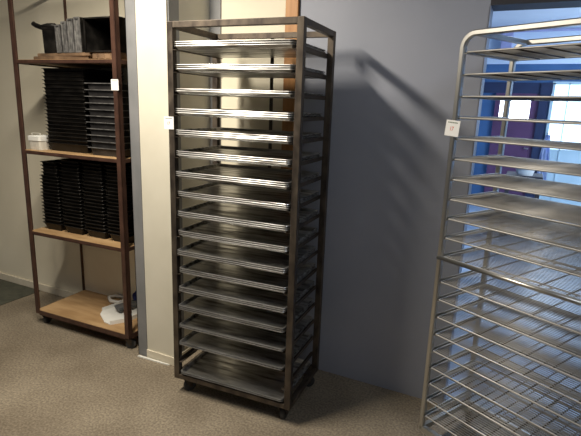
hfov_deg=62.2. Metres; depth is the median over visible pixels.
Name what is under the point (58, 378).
floor
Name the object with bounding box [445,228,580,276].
grid
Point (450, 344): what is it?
grid
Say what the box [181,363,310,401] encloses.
baking tray
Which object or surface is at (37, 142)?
storage box
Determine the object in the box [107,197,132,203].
tin
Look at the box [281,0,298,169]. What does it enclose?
trim
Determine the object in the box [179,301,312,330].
baking tray
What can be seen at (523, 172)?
plastic basin
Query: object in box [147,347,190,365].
baseboard
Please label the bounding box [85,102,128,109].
tin
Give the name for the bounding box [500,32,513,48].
trim
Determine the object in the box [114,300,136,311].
brush
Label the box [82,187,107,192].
tin
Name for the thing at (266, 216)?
baking tray
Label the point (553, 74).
grid
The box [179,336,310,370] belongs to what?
baking tray
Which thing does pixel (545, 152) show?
hanging towel
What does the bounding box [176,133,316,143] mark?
baking tray
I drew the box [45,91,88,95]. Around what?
tin
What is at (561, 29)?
trim
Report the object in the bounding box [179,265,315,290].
baking tray
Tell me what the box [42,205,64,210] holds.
tin
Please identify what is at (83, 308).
shelf rack
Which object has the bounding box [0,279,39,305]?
floor mat
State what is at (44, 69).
tin
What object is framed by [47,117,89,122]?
tin
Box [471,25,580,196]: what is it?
wall
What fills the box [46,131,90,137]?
tin
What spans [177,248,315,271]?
baking tray
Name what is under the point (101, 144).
tin
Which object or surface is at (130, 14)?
trim
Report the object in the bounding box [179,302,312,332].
baking tray
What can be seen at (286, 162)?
baking tray
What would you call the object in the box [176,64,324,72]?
baking tray
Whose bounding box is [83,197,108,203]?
tin
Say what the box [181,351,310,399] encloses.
baking tray
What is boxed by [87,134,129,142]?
tin
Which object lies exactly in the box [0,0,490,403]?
wall
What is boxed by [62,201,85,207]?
tin
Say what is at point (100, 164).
tin
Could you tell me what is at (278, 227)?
baking tray
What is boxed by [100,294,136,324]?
dustpan
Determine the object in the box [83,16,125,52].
tin
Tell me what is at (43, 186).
tin
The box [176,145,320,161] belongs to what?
baking tray
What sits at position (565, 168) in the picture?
grid
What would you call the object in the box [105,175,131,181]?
tin
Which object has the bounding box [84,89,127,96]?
tin
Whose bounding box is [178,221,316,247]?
baking tray
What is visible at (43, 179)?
tin
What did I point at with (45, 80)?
tin
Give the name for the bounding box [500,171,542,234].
work table
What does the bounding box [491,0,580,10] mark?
trim
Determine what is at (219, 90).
baking tray
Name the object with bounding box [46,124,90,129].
tin
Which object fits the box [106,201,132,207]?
tin
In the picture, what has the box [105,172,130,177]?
tin
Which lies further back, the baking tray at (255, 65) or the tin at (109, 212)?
the tin at (109, 212)
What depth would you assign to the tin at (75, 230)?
2.99 m
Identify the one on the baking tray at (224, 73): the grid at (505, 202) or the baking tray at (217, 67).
the baking tray at (217, 67)
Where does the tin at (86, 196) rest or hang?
on the tin at (85, 198)
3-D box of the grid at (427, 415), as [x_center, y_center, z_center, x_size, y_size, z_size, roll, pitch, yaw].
[0.930,0.918,1.960,0.357,0.008,0.668,-8,16,-36]
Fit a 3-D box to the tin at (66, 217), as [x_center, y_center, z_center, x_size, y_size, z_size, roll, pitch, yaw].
[-1.275,-0.015,3.108,0.165,0.048,0.330,8,14,23]
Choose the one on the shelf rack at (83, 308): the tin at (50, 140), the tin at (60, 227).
the tin at (60, 227)
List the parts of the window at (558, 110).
panel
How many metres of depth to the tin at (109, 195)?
2.79 m
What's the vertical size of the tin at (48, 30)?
0.177 m
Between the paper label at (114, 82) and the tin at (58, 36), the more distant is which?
the tin at (58, 36)
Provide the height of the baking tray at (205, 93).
0.015 m
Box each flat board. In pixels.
[34,56,92,59]
[38,52,92,56]
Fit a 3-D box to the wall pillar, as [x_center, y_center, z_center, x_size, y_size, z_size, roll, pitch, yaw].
[-0.650,-0.550,2.652,0.256,2.750,0.367,8,15,25]
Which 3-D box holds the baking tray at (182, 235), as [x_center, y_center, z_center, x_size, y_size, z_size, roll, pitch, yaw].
[-0.199,0.077,2.353,0.571,0.015,0.391,7,14,22]
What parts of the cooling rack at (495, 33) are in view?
rail, rail, rail, rail, frame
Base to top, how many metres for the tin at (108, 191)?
0.048 m
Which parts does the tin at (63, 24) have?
panel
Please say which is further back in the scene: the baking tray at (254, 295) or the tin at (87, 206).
the tin at (87, 206)
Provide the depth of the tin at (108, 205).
2.81 m
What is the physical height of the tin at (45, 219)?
0.048 m
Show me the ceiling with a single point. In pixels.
(515, 17)
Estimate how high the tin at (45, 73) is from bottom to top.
0.050 m
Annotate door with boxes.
[484,93,539,195]
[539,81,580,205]
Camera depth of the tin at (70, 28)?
2.67 m
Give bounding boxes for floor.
[0,204,580,435]
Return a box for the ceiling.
[491,7,580,27]
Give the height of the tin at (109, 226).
0.048 m
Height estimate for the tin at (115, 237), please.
0.048 m
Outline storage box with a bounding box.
[28,132,51,149]
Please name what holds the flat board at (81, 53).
on the flat board at (35, 57)
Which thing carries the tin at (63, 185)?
on the tin at (63, 188)
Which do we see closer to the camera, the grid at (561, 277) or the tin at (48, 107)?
the grid at (561, 277)
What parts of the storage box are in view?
lid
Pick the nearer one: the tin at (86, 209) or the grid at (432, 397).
the grid at (432, 397)
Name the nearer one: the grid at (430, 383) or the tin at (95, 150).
the grid at (430, 383)
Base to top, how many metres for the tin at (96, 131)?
0.046 m
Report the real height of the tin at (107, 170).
0.048 m
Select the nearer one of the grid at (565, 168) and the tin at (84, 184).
the grid at (565, 168)
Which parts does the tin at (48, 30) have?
lever handle, lid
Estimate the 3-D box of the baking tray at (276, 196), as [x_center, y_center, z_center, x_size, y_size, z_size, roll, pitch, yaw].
[-0.192,-0.122,2.308,0.571,0.015,0.391,7,14,22]
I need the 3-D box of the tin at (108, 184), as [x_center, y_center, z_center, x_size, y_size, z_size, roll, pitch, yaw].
[-0.936,-0.200,2.913,0.165,0.048,0.330,8,14,23]
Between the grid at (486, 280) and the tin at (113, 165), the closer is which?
the grid at (486, 280)
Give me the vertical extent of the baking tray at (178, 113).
0.015 m
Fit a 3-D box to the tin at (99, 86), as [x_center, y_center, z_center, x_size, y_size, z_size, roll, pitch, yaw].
[-0.969,-0.749,2.792,0.265,0.046,0.340,8,14,23]
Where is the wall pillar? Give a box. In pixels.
[135,0,209,356]
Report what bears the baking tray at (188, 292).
on the rack at (302, 22)
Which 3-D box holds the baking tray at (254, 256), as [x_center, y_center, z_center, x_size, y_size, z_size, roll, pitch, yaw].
[-0.207,0.155,2.359,0.571,0.015,0.391,7,14,22]
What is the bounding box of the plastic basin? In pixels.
[516,168,534,175]
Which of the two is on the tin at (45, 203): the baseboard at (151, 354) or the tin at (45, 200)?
the tin at (45, 200)
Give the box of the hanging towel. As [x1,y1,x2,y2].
[537,133,549,179]
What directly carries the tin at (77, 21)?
on the flat board at (81, 53)
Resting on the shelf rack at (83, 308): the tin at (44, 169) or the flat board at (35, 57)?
the flat board at (35, 57)
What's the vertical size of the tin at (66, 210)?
0.048 m
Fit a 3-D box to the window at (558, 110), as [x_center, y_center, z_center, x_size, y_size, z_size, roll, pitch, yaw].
[4.337,-1.065,7.358,0.854,1.954,0.040,8,15,25]
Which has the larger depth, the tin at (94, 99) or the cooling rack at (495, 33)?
the tin at (94, 99)
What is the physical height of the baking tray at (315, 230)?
0.015 m
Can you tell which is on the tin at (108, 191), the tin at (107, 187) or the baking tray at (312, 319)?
the tin at (107, 187)
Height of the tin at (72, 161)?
0.048 m
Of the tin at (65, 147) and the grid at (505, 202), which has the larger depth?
the tin at (65, 147)
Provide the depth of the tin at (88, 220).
2.89 m
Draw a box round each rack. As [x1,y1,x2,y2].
[7,0,137,347]
[166,16,335,418]
[418,17,580,435]
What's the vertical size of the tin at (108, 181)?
0.048 m
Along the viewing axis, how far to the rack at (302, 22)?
2.23 m
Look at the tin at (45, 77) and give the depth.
2.79 m
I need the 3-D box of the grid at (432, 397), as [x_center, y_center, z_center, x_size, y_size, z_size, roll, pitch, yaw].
[0.932,0.842,1.943,0.357,0.008,0.668,-8,16,-36]
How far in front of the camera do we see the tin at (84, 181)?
2.84 m
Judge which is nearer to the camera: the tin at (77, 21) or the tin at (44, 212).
the tin at (77, 21)
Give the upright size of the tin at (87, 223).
0.048 m
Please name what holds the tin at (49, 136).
on the tin at (50, 140)
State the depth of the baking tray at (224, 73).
2.08 m
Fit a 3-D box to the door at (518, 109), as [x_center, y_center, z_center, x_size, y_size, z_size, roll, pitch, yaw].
[3.523,-1.087,7.734,0.624,1.771,0.110,8,15,25]
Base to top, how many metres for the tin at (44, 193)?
0.048 m
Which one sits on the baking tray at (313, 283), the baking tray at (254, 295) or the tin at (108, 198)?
the baking tray at (254, 295)
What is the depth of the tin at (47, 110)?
2.81 m
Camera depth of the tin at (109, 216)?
2.82 m
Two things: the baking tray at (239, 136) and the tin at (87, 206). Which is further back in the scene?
the tin at (87, 206)
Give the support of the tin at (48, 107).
on the tin at (47, 110)
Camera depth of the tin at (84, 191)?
2.85 m
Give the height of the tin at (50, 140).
0.050 m
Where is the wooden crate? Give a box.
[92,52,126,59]
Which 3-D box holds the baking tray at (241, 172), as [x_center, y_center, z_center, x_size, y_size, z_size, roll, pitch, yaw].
[-0.194,-0.210,2.273,0.571,0.015,0.391,7,14,22]
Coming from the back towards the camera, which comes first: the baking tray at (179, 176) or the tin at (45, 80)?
the tin at (45, 80)
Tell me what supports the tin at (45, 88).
on the tin at (46, 92)
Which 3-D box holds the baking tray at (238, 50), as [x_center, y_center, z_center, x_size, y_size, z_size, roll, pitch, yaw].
[-0.172,-0.743,2.157,0.571,0.015,0.391,7,14,22]
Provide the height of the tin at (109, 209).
0.048 m
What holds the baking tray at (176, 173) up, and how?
on the baking tray at (179, 176)
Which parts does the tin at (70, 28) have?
panel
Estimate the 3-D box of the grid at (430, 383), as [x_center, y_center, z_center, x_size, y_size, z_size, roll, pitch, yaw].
[0.938,0.766,1.928,0.357,0.008,0.668,-8,16,-35]
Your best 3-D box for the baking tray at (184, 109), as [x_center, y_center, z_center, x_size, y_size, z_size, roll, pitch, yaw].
[-0.180,-0.486,2.218,0.571,0.015,0.391,7,14,22]
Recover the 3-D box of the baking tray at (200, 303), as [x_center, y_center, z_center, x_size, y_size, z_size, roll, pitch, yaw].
[-0.216,0.428,2.426,0.571,0.015,0.391,7,14,22]
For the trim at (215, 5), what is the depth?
2.62 m
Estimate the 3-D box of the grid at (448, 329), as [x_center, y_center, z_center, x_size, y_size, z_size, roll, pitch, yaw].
[0.948,0.539,1.875,0.357,0.008,0.668,-8,16,-35]
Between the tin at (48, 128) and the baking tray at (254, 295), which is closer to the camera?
the baking tray at (254, 295)
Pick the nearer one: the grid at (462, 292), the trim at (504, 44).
the grid at (462, 292)
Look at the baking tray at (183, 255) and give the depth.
2.19 m
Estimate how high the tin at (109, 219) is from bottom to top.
0.048 m
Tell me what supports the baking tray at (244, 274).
on the baking tray at (315, 265)
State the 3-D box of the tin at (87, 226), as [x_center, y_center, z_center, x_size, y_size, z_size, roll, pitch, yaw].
[-1.113,0.049,3.048,0.165,0.048,0.330,8,14,23]
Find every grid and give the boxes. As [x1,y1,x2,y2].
[426,393,549,435]
[427,377,579,435]
[429,361,580,435]
[431,346,580,435]
[433,334,580,426]
[435,316,580,403]
[437,300,580,381]
[439,284,580,357]
[441,267,580,334]
[444,244,580,299]
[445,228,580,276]
[448,210,580,251]
[450,192,580,227]
[453,174,580,201]
[454,156,580,176]
[457,137,580,150]
[459,117,580,124]
[462,95,580,101]
[464,69,580,80]
[466,42,580,60]
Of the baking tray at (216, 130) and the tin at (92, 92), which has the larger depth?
the tin at (92, 92)
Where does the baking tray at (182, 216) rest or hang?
on the rack at (302, 22)
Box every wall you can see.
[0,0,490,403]
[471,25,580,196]
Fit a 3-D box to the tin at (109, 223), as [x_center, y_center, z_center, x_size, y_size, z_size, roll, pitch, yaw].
[-0.947,0.030,2.966,0.165,0.048,0.330,8,14,23]
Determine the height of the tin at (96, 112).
0.046 m
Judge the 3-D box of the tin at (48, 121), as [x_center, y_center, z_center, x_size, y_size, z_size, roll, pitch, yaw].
[-1.259,-0.574,2.981,0.335,0.050,0.330,8,14,23]
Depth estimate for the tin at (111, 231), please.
2.84 m
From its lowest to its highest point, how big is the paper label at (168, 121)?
0.056 m
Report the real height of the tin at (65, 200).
0.048 m
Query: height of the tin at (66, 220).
0.048 m
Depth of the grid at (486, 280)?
1.83 m
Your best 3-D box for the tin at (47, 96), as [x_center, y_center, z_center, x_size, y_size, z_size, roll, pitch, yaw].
[-1.252,-0.720,2.946,0.335,0.050,0.330,8,14,23]
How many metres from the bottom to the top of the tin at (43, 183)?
0.048 m
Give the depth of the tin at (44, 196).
3.01 m
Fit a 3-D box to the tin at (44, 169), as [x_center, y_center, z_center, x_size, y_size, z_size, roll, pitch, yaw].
[-1.424,-0.309,3.115,0.140,0.048,0.330,8,14,23]
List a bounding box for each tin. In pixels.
[31,21,56,52]
[40,158,69,165]
[40,178,61,183]
[40,181,62,186]
[40,185,62,190]
[40,188,62,193]
[41,68,123,74]
[41,164,60,169]
[41,168,61,172]
[41,171,61,176]
[41,174,61,179]
[41,191,63,197]
[41,195,63,200]
[41,198,63,203]
[42,79,123,83]
[42,83,87,87]
[42,87,88,91]
[42,201,63,207]
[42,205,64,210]
[42,208,64,213]
[42,218,64,223]
[43,72,123,78]
[43,76,122,81]
[43,98,88,103]
[43,211,65,217]
[43,214,64,220]
[43,221,66,230]
[44,109,89,114]
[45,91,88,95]
[45,95,88,99]
[45,102,89,107]
[45,113,89,118]
[45,120,89,126]
[46,106,89,110]
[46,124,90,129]
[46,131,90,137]
[46,138,91,144]
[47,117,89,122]
[47,127,90,133]
[47,142,91,153]
[48,135,90,141]
[54,24,62,52]
[60,21,68,52]
[60,158,91,164]
[60,177,84,182]
[61,180,83,186]
[61,184,84,189]
[61,187,84,193]
[61,191,84,196]
[62,194,84,200]
[62,198,85,203]
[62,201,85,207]
[62,204,85,210]
[62,208,85,214]
[63,211,86,217]
[63,215,86,220]
[63,218,86,224]
[63,225,87,234]
[64,221,86,227]
[66,18,75,52]
[73,17,84,52]
[81,161,111,167]
[82,180,107,185]
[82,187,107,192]
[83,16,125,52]
[83,183,107,189]
[83,190,107,196]
[83,194,107,200]
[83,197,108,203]
[83,201,108,207]
[83,208,108,214]
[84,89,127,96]
[84,204,108,210]
[84,211,109,217]
[84,215,108,221]
[84,222,108,228]
[85,83,127,90]
[85,96,128,103]
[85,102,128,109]
[85,115,128,122]
[85,218,109,224]
[85,225,109,231]
[85,228,110,238]
[86,121,129,129]
[86,128,129,135]
[87,109,128,116]
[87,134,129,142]
[87,140,129,148]
[88,146,130,156]
[104,162,130,169]
[104,168,130,173]
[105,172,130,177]
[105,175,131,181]
[105,179,131,185]
[105,183,131,188]
[105,190,131,196]
[106,186,131,192]
[106,194,131,199]
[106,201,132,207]
[106,204,132,210]
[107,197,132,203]
[107,208,132,214]
[107,211,132,217]
[107,215,132,221]
[107,218,132,225]
[107,222,133,228]
[107,225,133,232]
[108,229,133,235]
[108,233,133,242]
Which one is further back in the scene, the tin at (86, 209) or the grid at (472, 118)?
the tin at (86, 209)
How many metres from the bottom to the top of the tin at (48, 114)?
0.050 m
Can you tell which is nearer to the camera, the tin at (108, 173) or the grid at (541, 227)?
the grid at (541, 227)
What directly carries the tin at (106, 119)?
on the tin at (101, 125)
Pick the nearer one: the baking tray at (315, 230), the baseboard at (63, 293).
the baking tray at (315, 230)
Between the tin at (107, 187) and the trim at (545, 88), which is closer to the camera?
the tin at (107, 187)
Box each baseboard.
[0,272,74,297]
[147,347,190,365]
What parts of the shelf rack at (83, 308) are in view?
post, shelf frame, post, shelf frame, shelf frame, shelf frame, post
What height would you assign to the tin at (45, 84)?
0.050 m
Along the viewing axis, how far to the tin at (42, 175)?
2.98 m
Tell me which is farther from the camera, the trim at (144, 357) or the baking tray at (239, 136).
the trim at (144, 357)
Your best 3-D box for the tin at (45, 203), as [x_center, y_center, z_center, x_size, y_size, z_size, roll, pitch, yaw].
[-1.438,-0.101,3.166,0.165,0.048,0.330,8,14,23]
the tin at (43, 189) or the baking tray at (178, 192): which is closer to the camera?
the baking tray at (178, 192)
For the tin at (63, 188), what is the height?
0.048 m
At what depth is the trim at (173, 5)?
2.49 m
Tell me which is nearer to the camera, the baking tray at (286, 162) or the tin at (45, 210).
the baking tray at (286, 162)
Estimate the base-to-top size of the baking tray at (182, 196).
0.015 m
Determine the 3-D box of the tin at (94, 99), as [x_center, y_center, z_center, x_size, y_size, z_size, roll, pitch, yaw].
[-0.972,-0.680,2.807,0.265,0.046,0.340,8,14,23]
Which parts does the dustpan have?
handle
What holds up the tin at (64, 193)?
on the tin at (65, 196)
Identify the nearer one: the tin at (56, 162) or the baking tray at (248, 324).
the baking tray at (248, 324)
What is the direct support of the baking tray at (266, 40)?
on the baking tray at (279, 42)
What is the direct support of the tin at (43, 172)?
in the tin at (44, 169)
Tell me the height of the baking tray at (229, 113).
0.015 m
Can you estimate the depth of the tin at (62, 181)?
2.92 m
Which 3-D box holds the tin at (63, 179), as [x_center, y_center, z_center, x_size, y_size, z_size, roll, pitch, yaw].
[-1.268,-0.245,3.056,0.165,0.048,0.330,8,14,23]
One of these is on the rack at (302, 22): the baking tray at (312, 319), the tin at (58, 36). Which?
the baking tray at (312, 319)
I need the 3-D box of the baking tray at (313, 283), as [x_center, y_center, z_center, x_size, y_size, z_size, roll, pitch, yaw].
[-0.210,0.344,2.411,0.571,0.015,0.391,7,14,22]
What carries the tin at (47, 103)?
on the tin at (48, 107)
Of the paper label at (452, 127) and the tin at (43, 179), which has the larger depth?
the tin at (43, 179)
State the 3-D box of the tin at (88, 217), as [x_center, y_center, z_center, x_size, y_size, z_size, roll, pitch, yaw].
[-1.111,-0.014,3.034,0.165,0.048,0.330,8,14,23]
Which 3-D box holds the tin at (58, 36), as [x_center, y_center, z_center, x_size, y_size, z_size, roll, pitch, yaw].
[-1.242,-1.036,2.842,0.046,0.152,0.304,8,14,23]
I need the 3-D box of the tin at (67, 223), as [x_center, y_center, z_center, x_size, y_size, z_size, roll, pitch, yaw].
[-1.276,0.026,3.119,0.165,0.048,0.330,8,14,23]
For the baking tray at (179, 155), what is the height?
0.015 m
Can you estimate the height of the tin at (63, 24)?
0.166 m
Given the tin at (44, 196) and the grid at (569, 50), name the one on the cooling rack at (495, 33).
the grid at (569, 50)
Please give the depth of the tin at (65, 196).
2.94 m
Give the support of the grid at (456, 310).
on the cooling rack at (495, 33)
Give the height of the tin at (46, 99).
0.050 m
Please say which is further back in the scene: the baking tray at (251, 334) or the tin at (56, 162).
the tin at (56, 162)
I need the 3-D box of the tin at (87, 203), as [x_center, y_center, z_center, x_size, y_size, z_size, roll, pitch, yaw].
[-1.107,-0.098,3.014,0.165,0.048,0.330,8,14,23]
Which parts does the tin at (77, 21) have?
panel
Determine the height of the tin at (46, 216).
0.048 m
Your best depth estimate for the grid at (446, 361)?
1.90 m
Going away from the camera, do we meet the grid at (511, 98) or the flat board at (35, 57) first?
the grid at (511, 98)
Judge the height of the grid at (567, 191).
0.008 m
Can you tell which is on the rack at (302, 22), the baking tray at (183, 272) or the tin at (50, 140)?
the baking tray at (183, 272)
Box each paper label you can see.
[111,79,118,89]
[164,116,173,128]
[444,119,460,136]
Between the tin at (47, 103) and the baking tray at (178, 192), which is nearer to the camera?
the baking tray at (178, 192)
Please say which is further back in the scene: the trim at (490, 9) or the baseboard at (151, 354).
the baseboard at (151, 354)
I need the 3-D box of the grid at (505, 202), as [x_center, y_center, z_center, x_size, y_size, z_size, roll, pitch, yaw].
[0.965,-0.024,1.741,0.357,0.008,0.668,-8,16,-36]
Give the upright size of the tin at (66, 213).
0.048 m
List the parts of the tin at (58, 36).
panel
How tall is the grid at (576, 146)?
0.008 m
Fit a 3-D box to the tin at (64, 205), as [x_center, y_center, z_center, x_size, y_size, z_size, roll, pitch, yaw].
[-1.275,-0.078,3.095,0.165,0.048,0.330,8,14,23]
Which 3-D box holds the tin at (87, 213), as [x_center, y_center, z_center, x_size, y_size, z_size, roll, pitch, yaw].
[-1.109,-0.035,3.029,0.165,0.048,0.330,8,14,23]
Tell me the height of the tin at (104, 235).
0.048 m
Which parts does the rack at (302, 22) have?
post, rail, rail, post, rail, rail, rail, post, rail, rail, post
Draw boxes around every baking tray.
[174,39,325,50]
[174,41,325,52]
[174,44,320,57]
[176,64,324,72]
[176,66,324,74]
[176,68,317,78]
[176,88,323,95]
[176,90,294,98]
[176,108,322,114]
[176,110,322,116]
[176,112,293,120]
[176,127,321,138]
[176,131,321,140]
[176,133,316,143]
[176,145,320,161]
[176,152,319,163]
[176,163,318,183]
[176,173,318,185]
[176,174,318,188]
[177,154,320,166]
[177,239,315,269]
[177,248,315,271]
[177,250,314,273]
[178,182,318,205]
[178,192,318,207]
[178,194,318,210]
[178,201,317,226]
[178,211,317,228]
[178,213,317,231]
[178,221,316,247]
[178,230,316,249]
[179,231,316,252]
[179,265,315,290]
[179,276,313,308]
[179,283,313,310]
[179,285,313,312]
[179,295,312,328]
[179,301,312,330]
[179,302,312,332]
[179,313,312,349]
[179,319,312,351]
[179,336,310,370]
[180,259,315,288]
[180,267,315,292]
[180,331,311,368]
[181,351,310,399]
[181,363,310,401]
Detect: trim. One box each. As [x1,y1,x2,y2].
[124,0,147,356]
[138,355,169,364]
[168,0,184,350]
[210,0,220,182]
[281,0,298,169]
[442,5,492,402]
[483,82,553,93]
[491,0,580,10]
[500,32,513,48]
[521,28,580,31]
[525,84,550,197]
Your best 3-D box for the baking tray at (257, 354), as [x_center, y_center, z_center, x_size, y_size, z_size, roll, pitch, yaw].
[-0.222,0.619,2.471,0.571,0.015,0.391,7,14,22]
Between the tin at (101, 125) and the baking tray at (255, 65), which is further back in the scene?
the tin at (101, 125)

